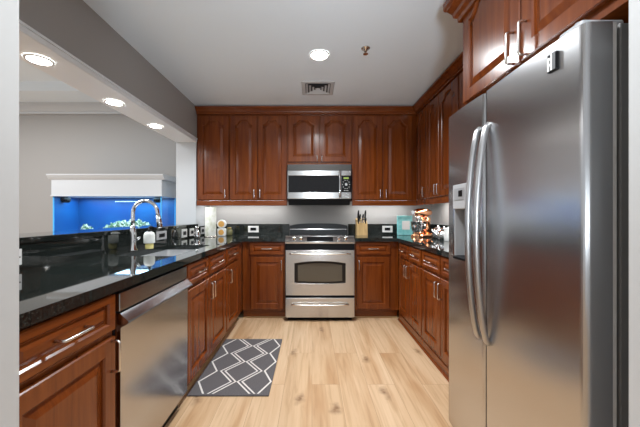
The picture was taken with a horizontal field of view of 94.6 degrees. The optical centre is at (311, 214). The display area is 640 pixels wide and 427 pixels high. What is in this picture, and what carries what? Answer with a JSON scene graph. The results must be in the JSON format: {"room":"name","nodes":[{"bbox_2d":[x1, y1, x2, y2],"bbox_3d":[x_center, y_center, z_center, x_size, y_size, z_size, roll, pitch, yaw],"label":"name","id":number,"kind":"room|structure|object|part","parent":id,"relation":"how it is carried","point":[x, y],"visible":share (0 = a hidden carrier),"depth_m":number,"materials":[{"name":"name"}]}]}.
{"room":"kitchen","nodes":[
{"label":"kitchen","id":0,"kind":"room"},
{"bbox_2d":[0,0,18,426],"bbox_3d":[-1.167,-0.069,0.645,0.935,2.478,0.120,0,0,0],"label":"wall","id":1,"kind":"structure","parent":0,"point":[9,9],"depth_m":0.68,"materials":[{"name":"grey paint"}]},
{"bbox_2d":[19,59,98,101],"bbox_3d":[-3.818,-1.650,1.850,4.364,0.160,4.700,0,0,0],"label":"ceiling","id":2,"kind":"structure","parent":0,"point":[35,85],"depth_m":3.73,"materials":[{"name":"white paint"}]},
{"bbox_2d":[19,115,175,232],"bbox_3d":[-3.817,-0.255,4.260,4.365,2.850,0.120,0,0,0],"label":"wall","id":3,"kind":"structure","parent":0,"point":[48,144],"depth_m":4.20,"materials":[{"name":"grey paint"}]},
{"bbox_2d":[19,102,123,114],"bbox_3d":[-3.768,-1.500,4.150,4.263,0.139,0.100,0,0,0],"label":"trim","id":4,"kind":"structure","parent":3,"relation":"attached to","point":[25,108],"depth_m":4.13,"materials":[{"name":"grey paint"}]},
{"bbox_2d":[19,0,205,225],"bbox_3d":[-1.516,-0.069,2.303,0.239,2.478,3.195,0,0,0],"label":"wall","id":5,"kind":"structure","parent":0,"point":[73,25],"depth_m":2.18,"materials":[{"name":"grey paint"}]},
{"bbox_2d":[23,53,54,66],"bbox_3d":[-1.535,-0.870,1.660,0.134,0.007,0.134,0,0,0],"label":"recessed light","id":6,"kind":"object","parent":5,"relation":"attached to","point":[33,58],"visible":1,"depth_m":1.65,"materials":[{"name":"white glass"}]},
{"bbox_2d":[19,19,197,141],"bbox_3d":[-1.508,-0.898,2.127,0.263,0.047,2.845,0,0,0],"label":"soffit","id":7,"kind":"structure","parent":5,"relation":"attached to","point":[68,68],"depth_m":1.94,"materials":[{"name":"white paint"}]},
{"bbox_2d":[19,224,197,243],"bbox_3d":[-1.526,0.121,2.127,0.319,0.030,2.835,0,0,0],"label":"granite ledge","id":8,"kind":"object","parent":5,"relation":"attached to","point":[24,238],"visible":0.84,"depth_m":1.84,"materials":[{"name":"black stone"}]},
{"bbox_2d":[104,99,123,105],"bbox_3d":[-1.535,-0.870,2.290,0.134,0.007,0.134,0,0,0],"label":"recessed light","id":9,"kind":"object","parent":5,"relation":"attached to","point":[107,101],"visible":1,"depth_m":2.27,"materials":[{"name":"white glass"}]},
{"bbox_2d":[19,224,288,268],"bbox_3d":[-0.848,0.187,2.303,1.095,0.138,3.191,0,0,0],"label":"backsplash","id":10,"kind":"structure","parent":5,"relation":"attached to","point":[48,252],"depth_m":1.86,"materials":[{"name":"black stone"}]},
{"bbox_2d":[148,124,162,128],"bbox_3d":[-1.535,-0.870,2.900,0.134,0.007,0.134,0,0,0],"label":"recessed light","id":11,"kind":"object","parent":5,"relation":"attached to","point":[156,126],"visible":1,"depth_m":2.89,"materials":[{"name":"white glass"}]},
{"bbox_2d":[181,229,186,237],"bbox_3d":[-1.370,0.195,3.170,0.009,0.090,0.130,0,0,0],"label":"wall outlet","id":12,"kind":"object","parent":5,"relation":"attached to","point":[183,231],"visible":1,"depth_m":3.14,"materials":[{"name":"white plastic"}]},
{"bbox_2d":[190,228,193,235],"bbox_3d":[-1.370,0.195,3.370,0.009,0.085,0.120,0,0,0],"label":"wall outlet","id":13,"kind":"object","parent":5,"relation":"attached to","point":[191,229],"visible":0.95,"depth_m":3.37,"materials":[{"name":"white plastic"}]},
{"bbox_2d":[83,0,462,105],"bbox_3d":[0.035,-1.358,1.910,3.340,0.100,4.220,0,0,0],"label":"ceiling","id":14,"kind":"structure","parent":0,"point":[214,52],"depth_m":2.28,"materials":[{"name":"white paint"}]},
{"bbox_2d":[301,81,334,94],"bbox_3d":[0.060,-1.302,3.040,0.330,0.011,0.330,0,0,0],"label":"ceiling vent","id":15,"kind":"object","parent":14,"relation":"in","point":[308,87],"visible":1,"depth_m":3.02,"materials":[{"name":"white metal"}]},
{"bbox_2d":[309,49,328,60],"bbox_3d":[0.060,-1.304,2.410,0.164,0.007,0.164,0,0,0],"label":"recessed light","id":16,"kind":"object","parent":14,"relation":"in","point":[318,55],"visible":1,"depth_m":2.41,"materials":[{"name":"white glass"}]},
{"bbox_2d":[361,46,369,54],"bbox_3d":[0.420,-1.284,2.310,0.070,0.047,0.070,0,0,0],"label":"sprinkler","id":17,"kind":"object","parent":14,"relation":"attached to","point":[365,49],"visible":1,"depth_m":2.30,"materials":[{"name":"silver metal"}]},
{"bbox_2d":[165,304,452,426],"bbox_3d":[-2.147,1.220,0.900,7.705,0.100,6.800,0,0,0],"label":"floor","id":18,"kind":"structure","parent":0,"point":[356,372],"depth_m":2.06,"materials":[{"name":"brown wood"}]},
{"bbox_2d":[19,294,120,426],"bbox_3d":[-1.058,0.734,0.933,0.663,0.873,0.450,0,0,0],"label":"base cabinet","id":19,"kind":"object","parent":18,"relation":"on","point":[67,371],"visible":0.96,"depth_m":0.94,"materials":[{"name":"brown wood"}]},
{"bbox_3d":[-0.774,0.376,0.935,0.020,0.138,0.430,0,0,0],"label":"drawer","id":20,"kind":"part","parent":19,"relation":"part of","materials":[{"name":"brown wood"}]},
{"bbox_3d":[-0.774,0.761,0.935,0.020,0.582,0.430,0,0,0],"label":"door","id":21,"kind":"part","parent":19,"relation":"part of","materials":[{"name":"brown wood"}]},
{"bbox_3d":[-0.746,0.376,0.935,0.038,0.010,0.125,0,0,0],"label":"handle","id":22,"kind":"part","parent":19,"relation":"part of","materials":[{"name":"silver metal"}]},
{"bbox_3d":[-0.746,0.537,1.123,0.038,0.125,0.010,0,0,0],"label":"handle","id":23,"kind":"part","parent":19,"relation":"part of","materials":[{"name":"silver metal"}]},
{"bbox_2d":[46,174,175,230],"bbox_3d":[-2.500,0.338,3.777,1.410,1.665,0.445,0,0,0],"label":"aquarium","id":24,"kind":"object","parent":18,"relation":"on","point":[80,201],"visible":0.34,"depth_m":3.71,"materials":[{"name":"blue glass"}]},
{"bbox_3d":[-3.151,0.030,3.794,0.005,0.560,0.374,0,0,0],"label":"panel","id":25,"kind":"part","parent":24,"relation":"part of","materials":[{"name":"blue glass"}]},
{"bbox_3d":[-2.500,0.060,3.991,1.320,0.620,0.018,0,0,0],"label":"panel","id":26,"kind":"part","parent":24,"relation":"part of","materials":[{"name":"blue glass"}]},
{"bbox_2d":[112,266,192,426],"bbox_3d":[-1.046,0.734,1.483,0.638,0.872,0.634,0,0,0],"label":"dishwasher","id":27,"kind":"object","parent":18,"relation":"on","point":[151,315],"visible":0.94,"depth_m":1.41,"materials":[{"name":"silver metal"}]},
{"bbox_2d":[178,249,225,403],"bbox_3d":[-1.058,0.734,2.224,0.663,0.873,0.832,0,0,0],"label":"base cabinet","id":28,"kind":"object","parent":18,"relation":"on","point":[206,324],"visible":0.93,"depth_m":2.11,"materials":[{"name":"brown wood"}]},
{"bbox_2d":[19,224,288,329],"bbox_3d":[-0.848,0.206,2.303,1.095,0.177,3.191,0,0,0],"label":"countertop","id":29,"kind":"structure","parent":28,"relation":"on","point":[56,277],"depth_m":1.51,"materials":[{"name":"black stone"}]},
{"bbox_2d":[19,249,21,264],"bbox_3d":[-1.370,0.197,1.335,0.009,0.075,0.115,0,0,0],"label":"wall outlet","id":30,"kind":"object","parent":29,"relation":"attached to","point":[20,250],"visible":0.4,"depth_m":1.39,"materials":[{"name":"white plastic"}]},
{"bbox_2d":[128,199,162,250],"bbox_3d":[-1.185,0.071,2.090,0.241,0.368,0.081,0,0,0],"label":"kitchen faucet","id":31,"kind":"object","parent":29,"relation":"on","point":[133,239],"visible":0.99,"depth_m":2.09,"materials":[{"name":"silver metal"}]},
{"bbox_3d":[-1.185,-0.014,2.100,0.205,0.198,0.025,0,0,0],"label":"spout","id":32,"kind":"part","parent":31,"relation":"part of","materials":[{"name":"silver metal"}]},
{"bbox_2d":[143,226,154,248],"bbox_3d":[-1.235,0.169,2.240,0.079,0.174,0.079,0,0,-21],"label":"soap bottle","id":33,"kind":"object","parent":29,"relation":"on","point":[149,236],"visible":1,"depth_m":2.21,"materials":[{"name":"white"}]},
{"bbox_2d":[156,231,166,239],"bbox_3d":[-1.370,0.185,2.690,0.009,0.075,0.180,0,0,0],"label":"wall outlet","id":34,"kind":"object","parent":29,"relation":"attached to","point":[160,235],"visible":1,"depth_m":2.68,"materials":[{"name":"grey plastic"}]},
{"bbox_2d":[142,250,191,255],"bbox_3d":[-1.050,0.383,2.180,0.394,0.174,0.704,0,0,0],"label":"sink","id":35,"kind":"object","parent":29,"relation":"in","point":[164,252],"visible":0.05,"depth_m":2.51,"materials":[{"name":"silver metal"}]},
{"bbox_2d":[194,226,199,238],"bbox_3d":[-1.255,0.178,3.220,0.068,0.155,0.068,0,0,0],"label":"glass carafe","id":36,"kind":"object","parent":29,"relation":"on","point":[196,233],"visible":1,"depth_m":3.20,"materials":[{"name":"clear glass"}]},
{"bbox_2d":[204,206,216,236],"bbox_3d":[-1.190,0.072,3.460,0.150,0.366,0.150,0,0,0],"label":"paper towel roll","id":37,"kind":"object","parent":29,"relation":"on","point":[210,212],"visible":0.98,"depth_m":3.40,"materials":[{"name":"white paper"}]},
{"bbox_2d":[217,228,225,235],"bbox_3d":[-1.100,0.209,3.599,0.092,0.092,0.094,0,0,-6],"label":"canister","id":38,"kind":"object","parent":29,"relation":"on","point":[220,231],"visible":0.96,"depth_m":3.56,"materials":[{"name":"white ceramic"}]},
{"bbox_2d":[217,220,226,227],"bbox_3d":[-1.100,0.109,3.597,0.108,0.108,0.070,0,0,-6],"label":"canister","id":39,"kind":"object","parent":38,"relation":"on","point":[221,223],"visible":0.99,"depth_m":3.56,"materials":[{"name":"white ceramic"}]},
{"bbox_2d":[226,227,231,235],"bbox_3d":[-1.030,0.204,3.680,0.072,0.102,0.072,0,0,0],"label":"jar","id":40,"kind":"object","parent":29,"relation":"on","point":[229,230],"visible":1,"depth_m":3.65,"materials":[{"name":"green glass"}]},
{"bbox_2d":[248,226,258,231],"bbox_3d":[-0.770,0.185,3.873,0.140,0.085,0.009,0,0,0],"label":"wall outlet","id":41,"kind":"object","parent":29,"relation":"attached to","point":[250,228],"visible":1,"depth_m":3.87,"materials":[{"name":"white plastic"}]},
{"bbox_3d":[-0.774,0.376,2.001,0.020,0.138,0.365,0,0,0],"label":"drawer","id":42,"kind":"part","parent":28,"relation":"part of","materials":[{"name":"brown wood"}]},
{"bbox_3d":[-0.774,0.761,2.013,0.020,0.582,0.390,0,0,0],"label":"door","id":43,"kind":"part","parent":28,"relation":"part of","materials":[{"name":"brown wood"}]},
{"bbox_3d":[-0.833,1.162,2.224,0.014,0.016,0.832,0,0,0],"label":"shoe moulding","id":44,"kind":"part","parent":28,"relation":"part of","materials":[{"name":"brown wood"}]},
{"bbox_3d":[-0.746,0.562,2.183,0.038,0.125,0.010,0,0,0],"label":"handle","id":45,"kind":"part","parent":28,"relation":"part of","materials":[{"name":"silver metal"}]},
{"bbox_3d":[-0.774,0.376,2.419,0.020,0.138,0.422,0,0,0],"label":"drawer","id":46,"kind":"part","parent":28,"relation":"part of","materials":[{"name":"brown wood"}]},
{"bbox_3d":[-0.774,0.761,2.421,0.020,0.582,0.417,0,0,0],"label":"door","id":47,"kind":"part","parent":28,"relation":"part of","materials":[{"name":"brown wood"}]},
{"bbox_2d":[218,243,241,344],"bbox_3d":[-1.058,0.734,2.970,0.663,0.873,0.656,0,0,0],"label":"base cabinet","id":48,"kind":"object","parent":18,"relation":"on","point":[233,266],"visible":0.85,"depth_m":2.88,"materials":[{"name":"brown wood"}]},
{"bbox_3d":[-0.833,1.162,2.970,0.014,0.016,0.656,0,0,0],"label":"shoe moulding","id":49,"kind":"part","parent":48,"relation":"part of","materials":[{"name":"brown wood"}]},
{"bbox_3d":[-0.774,0.761,2.874,0.020,0.582,0.435,0,0,0],"label":"door","id":50,"kind":"part","parent":48,"relation":"part of","materials":[{"name":"brown wood"}]},
{"bbox_3d":[-0.774,0.376,2.874,0.020,0.138,0.435,0,0,0],"label":"drawer","id":51,"kind":"part","parent":48,"relation":"part of","materials":[{"name":"brown wood"}]},
{"bbox_2d":[187,339,281,395],"bbox_3d":[-0.543,1.165,2.333,0.530,0.009,0.865,0,0,0],"label":"kitchen rug","id":52,"kind":"object","parent":18,"relation":"on","point":[240,367],"visible":1,"depth_m":2.20,"materials":[{"name":"grey fabric"}]},
{"bbox_2d":[242,242,285,317],"bbox_3d":[-0.543,0.734,3.576,0.480,0.873,0.628,0,0,0],"label":"base cabinet","id":53,"kind":"object","parent":18,"relation":"on","point":[263,263],"visible":0.92,"depth_m":3.30,"materials":[{"name":"brown wood"}]},
{"bbox_3d":[-0.543,1.162,3.358,0.480,0.016,0.014,0,0,0],"label":"shoe moulding","id":54,"kind":"part","parent":53,"relation":"part of","materials":[{"name":"brown wood"}]},
{"bbox_3d":[-0.504,0.376,3.309,0.387,0.138,0.020,0,0,0],"label":"drawer","id":55,"kind":"part","parent":53,"relation":"part of","materials":[{"name":"brown wood"}]},
{"bbox_3d":[-0.502,0.761,3.309,0.367,0.582,0.020,0,0,0],"label":"door","id":56,"kind":"part","parent":53,"relation":"part of","materials":[{"name":"brown wood"}]},
{"bbox_2d":[285,223,354,319],"bbox_3d":[0.088,0.640,3.526,0.770,1.060,0.697,0,0,0],"label":"range","id":57,"kind":"object","parent":18,"relation":"on","point":[319,257],"visible":1,"depth_m":3.23,"materials":[{"name":"silver metal"}]},
{"bbox_3d":[0.088,1.016,3.247,0.758,0.216,0.030,0,0,0],"label":"storage drawer","id":58,"kind":"part","parent":57,"relation":"part of","materials":[{"name":"silver metal"}]},
{"bbox_3d":[0.088,0.978,3.207,0.635,0.025,0.058,0,0,0],"label":"handle","id":59,"kind":"part","parent":57,"relation":"part of","materials":[{"name":"silver metal"}]},
{"bbox_3d":[0.088,0.633,3.247,0.758,0.499,0.031,0,0,0],"label":"oven door","id":60,"kind":"part","parent":57,"relation":"part of","materials":[{"name":"silver metal"}]},
{"bbox_3d":[0.088,0.422,3.207,0.675,0.025,0.058,0,0,0],"label":"handle","id":61,"kind":"part","parent":57,"relation":"part of","materials":[{"name":"silver metal"}]},
{"bbox_3d":[0.088,0.273,3.279,0.766,0.082,0.097,0,0,0],"label":"control panel","id":62,"kind":"part","parent":57,"relation":"part of","materials":[{"name":"silver metal"}]},
{"bbox_2d":[288,234,354,238],"bbox_3d":[0.088,0.264,3.559,0.770,0.024,0.565,0,0,0],"label":"cooktop","id":63,"kind":"object","parent":57,"relation":"in","point":[304,236],"depth_m":3.30,"materials":[{"name":"silver glass"}]},
{"bbox_2d":[354,242,397,317],"bbox_3d":[0.726,0.734,3.576,0.495,0.873,0.628,0,0,0],"label":"base cabinet","id":64,"kind":"object","parent":18,"relation":"on","point":[376,263],"visible":0.94,"depth_m":3.30,"materials":[{"name":"brown wood"}]},
{"bbox_3d":[0.683,0.376,3.309,0.386,0.138,0.020,0,0,0],"label":"drawer","id":65,"kind":"part","parent":64,"relation":"part of","materials":[{"name":"brown wood"}]},
{"bbox_3d":[0.686,0.761,3.309,0.367,0.582,0.020,0,0,0],"label":"door","id":66,"kind":"part","parent":64,"relation":"part of","materials":[{"name":"brown wood"}]},
{"bbox_3d":[0.726,1.162,3.358,0.495,0.016,0.014,0,0,0],"label":"shoe moulding","id":67,"kind":"part","parent":64,"relation":"part of","materials":[{"name":"brown wood"}]},
{"bbox_2d":[397,242,423,348],"bbox_3d":[1.246,0.734,2.938,0.658,0.873,0.721,0,0,0],"label":"base cabinet","id":68,"kind":"object","parent":18,"relation":"on","point":[410,257],"visible":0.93,"depth_m":2.86,"materials":[{"name":"brown wood"}]},
{"bbox_3d":[0.964,0.376,3.093,0.020,0.138,0.300,0,0,0],"label":"drawer","id":69,"kind":"part","parent":68,"relation":"part of","materials":[{"name":"brown wood"}]},
{"bbox_3d":[0.964,0.761,3.088,0.020,0.582,0.310,0,0,0],"label":"door","id":70,"kind":"part","parent":68,"relation":"part of","materials":[{"name":"brown wood"}]},
{"bbox_3d":[0.964,0.376,2.758,0.020,0.138,0.320,0,0,0],"label":"drawer","id":71,"kind":"part","parent":68,"relation":"part of","materials":[{"name":"brown wood"}]},
{"bbox_3d":[0.964,0.761,2.753,0.020,0.582,0.340,0,0,0],"label":"door","id":72,"kind":"part","parent":68,"relation":"part of","materials":[{"name":"brown wood"}]},
{"bbox_2d":[422,250,448,381],"bbox_3d":[1.246,0.734,2.127,0.658,0.873,0.895,0,0,0],"label":"base cabinet","id":73,"kind":"object","parent":18,"relation":"on","point":[435,273],"visible":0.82,"depth_m":2.28,"materials":[{"name":"brown wood"}]},
{"bbox_2d":[348,224,448,257],"bbox_3d":[1.030,0.206,2.790,1.106,0.177,2.216,0,0,0],"label":"countertop","id":74,"kind":"structure","parent":73,"relation":"on","point":[375,234],"depth_m":3.27,"materials":[{"name":"black stone"}]},
{"bbox_2d":[355,210,367,234],"bbox_3d":[0.632,0.097,3.773,0.136,0.316,0.135,0,0,0],"label":"knife block","id":75,"kind":"object","parent":74,"relation":"on","point":[361,228],"visible":1,"depth_m":3.72,"materials":[{"name":"brown wood"}]},
{"bbox_2d":[382,226,392,231],"bbox_3d":[0.990,0.185,3.873,0.135,0.085,0.009,0,0,0],"label":"wall outlet","id":76,"kind":"object","parent":74,"relation":"attached to","point":[384,228],"visible":1,"depth_m":3.87,"materials":[{"name":"white plastic"}]},
{"bbox_2d":[397,216,412,234],"bbox_3d":[1.171,0.132,3.727,0.190,0.245,0.034,0,0,3],"label":"board","id":77,"kind":"object","parent":74,"relation":"on","point":[403,222],"visible":0.87,"depth_m":3.72,"materials":[{"name":"teal paper"}]},
{"bbox_2d":[410,208,431,236],"bbox_3d":[1.300,0.087,3.453,0.310,0.338,0.219,0,0,-32],"label":"stand mixer","id":78,"kind":"object","parent":74,"relation":"on","point":[419,228],"visible":1,"depth_m":3.41,"materials":[{"name":"orange metal"}]},
{"bbox_2d":[410,221,425,233],"bbox_3d":[1.235,0.148,3.436,0.179,0.148,0.179,0,0,-25],"label":"bowl","id":79,"kind":"object","parent":78,"relation":"on","point":[417,227],"depth_m":3.38,"materials":[{"name":"silver metal"}]},
{"bbox_2d":[431,225,440,238],"bbox_3d":[1.385,0.184,3.240,0.136,0.142,0.170,0,0,23],"label":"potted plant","id":80,"kind":"object","parent":74,"relation":"on","point":[437,228],"visible":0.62,"depth_m":3.20,"materials":[{"name":"white"}]},
{"bbox_2d":[432,228,439,238],"bbox_3d":[1.385,0.202,3.240,0.136,0.108,0.136,0,0,-29],"label":"pot","id":81,"kind":"object","parent":80,"relation":"on","point":[436,229],"depth_m":3.20,"materials":[{"name":"silver metal"}]},
{"bbox_2d":[433,227,444,239],"bbox_3d":[1.359,0.188,3.040,0.129,0.135,0.162,0,0,-29],"label":"teapot","id":82,"kind":"object","parent":74,"relation":"on","point":[440,234],"visible":0.53,"depth_m":3.02,"materials":[{"name":"white"}]},
{"bbox_2d":[437,230,443,239],"bbox_3d":[1.360,0.204,3.040,0.129,0.103,0.129,0,0,23],"label":"pot","id":83,"kind":"object","parent":82,"relation":"on","point":[440,235],"depth_m":3.01,"materials":[{"name":"silver metal"}]},
{"bbox_2d":[444,227,448,240],"bbox_3d":[1.335,0.184,2.880,0.088,0.142,0.088,0,0,0],"label":"canister","id":84,"kind":"object","parent":74,"relation":"on","point":[446,230],"visible":0.56,"depth_m":2.85,"materials":[{"name":"white ceramic"}]},
{"bbox_3d":[0.964,0.376,2.388,0.020,0.138,0.355,0,0,0],"label":"drawer","id":85,"kind":"part","parent":73,"relation":"part of","materials":[{"name":"brown wood"}]},
{"bbox_3d":[0.964,0.761,2.382,0.020,0.582,0.365,0,0,0],"label":"door","id":86,"kind":"part","parent":73,"relation":"part of","materials":[{"name":"brown wood"}]},
{"bbox_3d":[0.964,0.376,2.002,0.020,0.138,0.375,0,0,0],"label":"drawer","id":87,"kind":"part","parent":73,"relation":"part of","materials":[{"name":"brown wood"}]},
{"bbox_3d":[0.964,0.761,2.002,0.020,0.582,0.375,0,0,0],"label":"door","id":88,"kind":"part","parent":73,"relation":"part of","materials":[{"name":"brown wood"}]},
{"bbox_2d":[449,20,628,426],"bbox_3d":[1.116,0.304,1.220,0.868,1.731,0.820,0,0,0],"label":"refrigerator","id":89,"kind":"object","parent":18,"relation":"on","point":[539,160],"visible":1,"depth_m":0.95,"materials":[{"name":"grey metal"}]},
{"bbox_3d":[0.759,-0.092,1.480,0.042,0.125,0.136,0,0,0],"label":"dispenser panel","id":90,"kind":"part","parent":89,"relation":"part of","materials":[{"name":"grey plastic"}]},
{"bbox_3d":[0.785,0.296,1.458,0.082,1.657,0.344,0,0,0],"label":"freezer door","id":91,"kind":"part","parent":89,"relation":"part of","materials":[{"name":"silver metal"}]},
{"bbox_3d":[0.720,0.080,1.315,0.078,0.947,0.025,0,0,0],"label":"handle","id":92,"kind":"part","parent":89,"relation":"part of","materials":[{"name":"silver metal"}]},
{"bbox_3d":[0.720,0.080,1.248,0.078,0.947,0.025,0,0,0],"label":"handle","id":93,"kind":"part","parent":89,"relation":"part of","materials":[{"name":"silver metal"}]},
{"bbox_2d":[206,202,431,303],"bbox_3d":[0.035,-0.069,3.960,3.340,2.478,0.120,0,0,0],"label":"wall","id":94,"kind":"structure","parent":0,"point":[289,214],"depth_m":3.90,"materials":[{"name":"grey paint"}]},
{"bbox_2d":[197,115,229,200],"bbox_3d":[-1.196,-0.693,3.706,0.393,1.035,0.384,0,0,0],"label":"upper cabinet","id":95,"kind":"object","parent":94,"relation":"attached to","point":[213,131],"visible":0.98,"depth_m":3.55,"materials":[{"name":"brown wood"}]},
{"bbox_2d":[230,115,288,201],"bbox_3d":[-0.649,-0.693,3.706,0.697,1.035,0.384,0,0,0],"label":"upper cabinet","id":96,"kind":"object","parent":94,"relation":"attached to","point":[258,143],"visible":1,"depth_m":3.55,"materials":[{"name":"brown wood"}]},
{"bbox_2d":[197,201,286,205],"bbox_3d":[-0.847,-0.143,3.566,1.093,0.060,0.020,0,0,0],"label":"rail","id":97,"kind":"object","parent":96,"relation":"attached to","point":[199,203],"visible":1,"depth_m":3.56,"materials":[{"name":"brown wood"}]},
{"bbox_3d":[-0.825,-0.689,3.561,0.326,1.012,0.020,0,0,0],"label":"door","id":98,"kind":"part","parent":96,"relation":"part of","materials":[{"name":"brown wood"}]},
{"bbox_3d":[-0.480,-0.689,3.561,0.344,1.012,0.020,0,0,0],"label":"door","id":99,"kind":"part","parent":96,"relation":"part of","materials":[{"name":"brown wood"}]},
{"bbox_2d":[287,115,351,164],"bbox_3d":[0.091,-0.907,3.706,0.781,0.605,0.384,0,0,0],"label":"upper cabinet","id":100,"kind":"object","parent":94,"relation":"attached to","point":[311,139],"visible":0.98,"depth_m":3.55,"materials":[{"name":"brown wood"}]},
{"bbox_3d":[-0.100,-0.917,3.561,0.374,0.555,0.020,0,0,0],"label":"door","id":101,"kind":"part","parent":100,"relation":"part of","materials":[{"name":"brown wood"}]},
{"bbox_2d":[288,165,350,204],"bbox_3d":[0.088,-0.359,3.659,0.752,0.478,0.462,0,0,0],"label":"microwave oven","id":102,"kind":"object","parent":100,"relation":"attached to","point":[307,184],"visible":1,"depth_m":3.48,"materials":[{"name":"grey metal"}]},
{"bbox_3d":[0.028,-0.358,3.492,0.631,0.333,0.024,0,0,0],"label":"door","id":103,"kind":"part","parent":102,"relation":"part of","materials":[{"name":"silver metal"}]},
{"bbox_2d":[289,199,349,204],"bbox_3d":[0.088,-0.154,3.715,0.740,0.069,0.350,0,0,0],"label":"vent hood","id":104,"kind":"object","parent":102,"relation":"attached to","point":[291,201],"depth_m":3.57,"materials":[{"name":"grey metal"}]},
{"bbox_3d":[0.325,-0.362,3.456,0.020,0.330,0.055,0,0,0],"label":"handle","id":105,"kind":"part","parent":102,"relation":"part of","materials":[{"name":"silver metal"}]},
{"bbox_3d":[0.405,-0.230,3.492,0.119,0.076,0.024,0,0,0],"label":"panel trim","id":106,"kind":"part","parent":102,"relation":"part of","materials":[{"name":"silver metal"}]},
{"bbox_3d":[0.405,-0.495,3.492,0.119,0.060,0.024,0,0,0],"label":"panel trim","id":107,"kind":"part","parent":102,"relation":"part of","materials":[{"name":"silver metal"}]},
{"bbox_3d":[0.405,-0.366,3.493,0.119,0.195,0.023,0,0,0],"label":"control panel","id":108,"kind":"part","parent":102,"relation":"part of","materials":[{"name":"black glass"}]},
{"bbox_3d":[0.282,-0.917,3.561,0.374,0.555,0.020,0,0,0],"label":"door","id":109,"kind":"part","parent":100,"relation":"part of","materials":[{"name":"brown wood"}]},
{"bbox_2d":[350,115,416,205],"bbox_3d":[0.878,-0.661,3.706,0.788,1.097,0.384,0,0,0],"label":"upper cabinet","id":110,"kind":"object","parent":94,"relation":"attached to","point":[384,147],"depth_m":3.55,"materials":[{"name":"brown wood"}]},
{"bbox_3d":[0.670,-0.689,3.561,0.352,1.012,0.020,0,0,0],"label":"door","id":111,"kind":"part","parent":110,"relation":"part of","materials":[{"name":"brown wood"}]},
{"bbox_3d":[0.878,-0.143,3.566,0.788,0.060,0.020,0,0,0],"label":"light rail","id":112,"kind":"part","parent":110,"relation":"part of","materials":[{"name":"brown wood"}]},
{"bbox_3d":[1.031,-0.689,3.561,0.350,1.012,0.020,0,0,0],"label":"door","id":113,"kind":"part","parent":110,"relation":"part of","materials":[{"name":"brown wood"}]},
{"bbox_2d":[195,52,462,114],"bbox_3d":[-0.020,-1.252,2.665,2.740,0.081,1.980,0,0,0],"label":"crown molding","id":114,"kind":"structure","parent":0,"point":[456,67],"depth_m":3.51,"materials":[{"name":"brown wood"}]},
{"bbox_2d":[432,203,448,224],"bbox_3d":[1.645,-0.069,2.303,0.120,2.478,3.195,0,0,0],"label":"wall","id":115,"kind":"structure","parent":0,"point":[440,212],"depth_m":3.64,"materials":[{"name":"grey paint"}]},
{"bbox_2d":[348,224,448,233],"bbox_3d":[1.030,0.187,2.790,1.106,0.138,2.216,0,0,0],"label":"backsplash","id":116,"kind":"structure","parent":115,"relation":"attached to","point":[372,228],"depth_m":3.88,"materials":[{"name":"black stone"}]},
{"bbox_2d":[417,106,427,199],"bbox_3d":[1.397,-0.693,3.385,0.371,1.035,0.331,0,0,0],"label":"upper cabinet","id":117,"kind":"object","parent":115,"relation":"attached to","point":[421,116],"visible":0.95,"depth_m":3.34,"materials":[{"name":"brown wood"}]},
{"bbox_2d":[427,76,458,198],"bbox_3d":[1.397,-0.693,2.868,0.371,1.035,0.700,0,0,0],"label":"upper cabinet","id":118,"kind":"object","parent":115,"relation":"attached to","point":[445,104],"visible":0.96,"depth_m":2.87,"materials":[{"name":"brown wood"}]},
{"bbox_2d":[416,196,448,205],"bbox_3d":[1.262,-0.143,2.617,0.020,0.060,1.874,0,0,0],"label":"rail","id":119,"kind":"object","parent":118,"relation":"attached to","point":[439,200],"visible":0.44,"depth_m":3.04,"materials":[{"name":"brown wood"}]},
{"bbox_3d":[1.259,-0.689,3.063,0.020,1.012,0.290,0,0,0],"label":"door","id":120,"kind":"part","parent":118,"relation":"part of","materials":[{"name":"brown wood"}]},
{"bbox_3d":[1.259,-0.689,2.719,0.020,1.012,0.382,0,0,0],"label":"door","id":121,"kind":"part","parent":118,"relation":"part of","materials":[{"name":"brown wood"}]},
{"bbox_2d":[459,71,464,109],"bbox_3d":[1.397,-0.693,2.095,0.371,1.035,0.845,0,0,0],"label":"upper cabinet","id":122,"kind":"object","parent":115,"relation":"attached to","point":[461,104],"visible":0.02,"depth_m":2.46,"materials":[{"name":"brown wood"}]},
{"bbox_2d":[463,0,628,104],"bbox_3d":[1.193,-0.897,1.192,0.779,0.625,0.945,0,0,0],"label":"upper cabinet","id":123,"kind":"object","parent":115,"relation":"attached to","point":[499,36],"visible":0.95,"depth_m":1.24,"materials":[{"name":"brown wood"}]},
{"bbox_3d":[0.851,-0.900,1.422,0.020,0.560,0.450,0,0,0],"label":"door","id":124,"kind":"part","parent":123,"relation":"part of","materials":[{"name":"brown wood"}]},
{"bbox_3d":[0.823,-0.695,1.230,0.038,0.140,0.010,0,0,0],"label":"handle","id":125,"kind":"part","parent":123,"relation":"part of","materials":[{"name":"silver metal"}]},
{"bbox_3d":[0.823,-0.695,1.156,0.038,0.140,0.010,0,0,0],"label":"handle","id":126,"kind":"part","parent":123,"relation":"part of","materials":[{"name":"silver metal"}]},
{"bbox_3d":[0.851,-0.900,0.964,0.020,0.560,0.450,0,0,0],"label":"door","id":127,"kind":"part","parent":123,"relation":"part of","materials":[{"name":"brown wood"}]},
{"bbox_2d":[629,0,639,426],"bbox_3d":[1.231,-0.069,0.645,0.948,2.478,0.120,0,0,0],"label":"wall","id":128,"kind":"structure","parent":0,"point":[634,5],"depth_m":0.69,"materials":[{"name":"grey paint"}]},
{"bbox_2d":[443,0,476,22],"bbox_3d":[0.979,-1.163,1.225,0.418,0.143,1.020,0,0,0],"label":"crown molding","id":129,"kind":"structure","parent":128,"relation":"attached to","point":[458,9],"depth_m":1.64,"materials":[{"name":"brown wood"}]}
]}

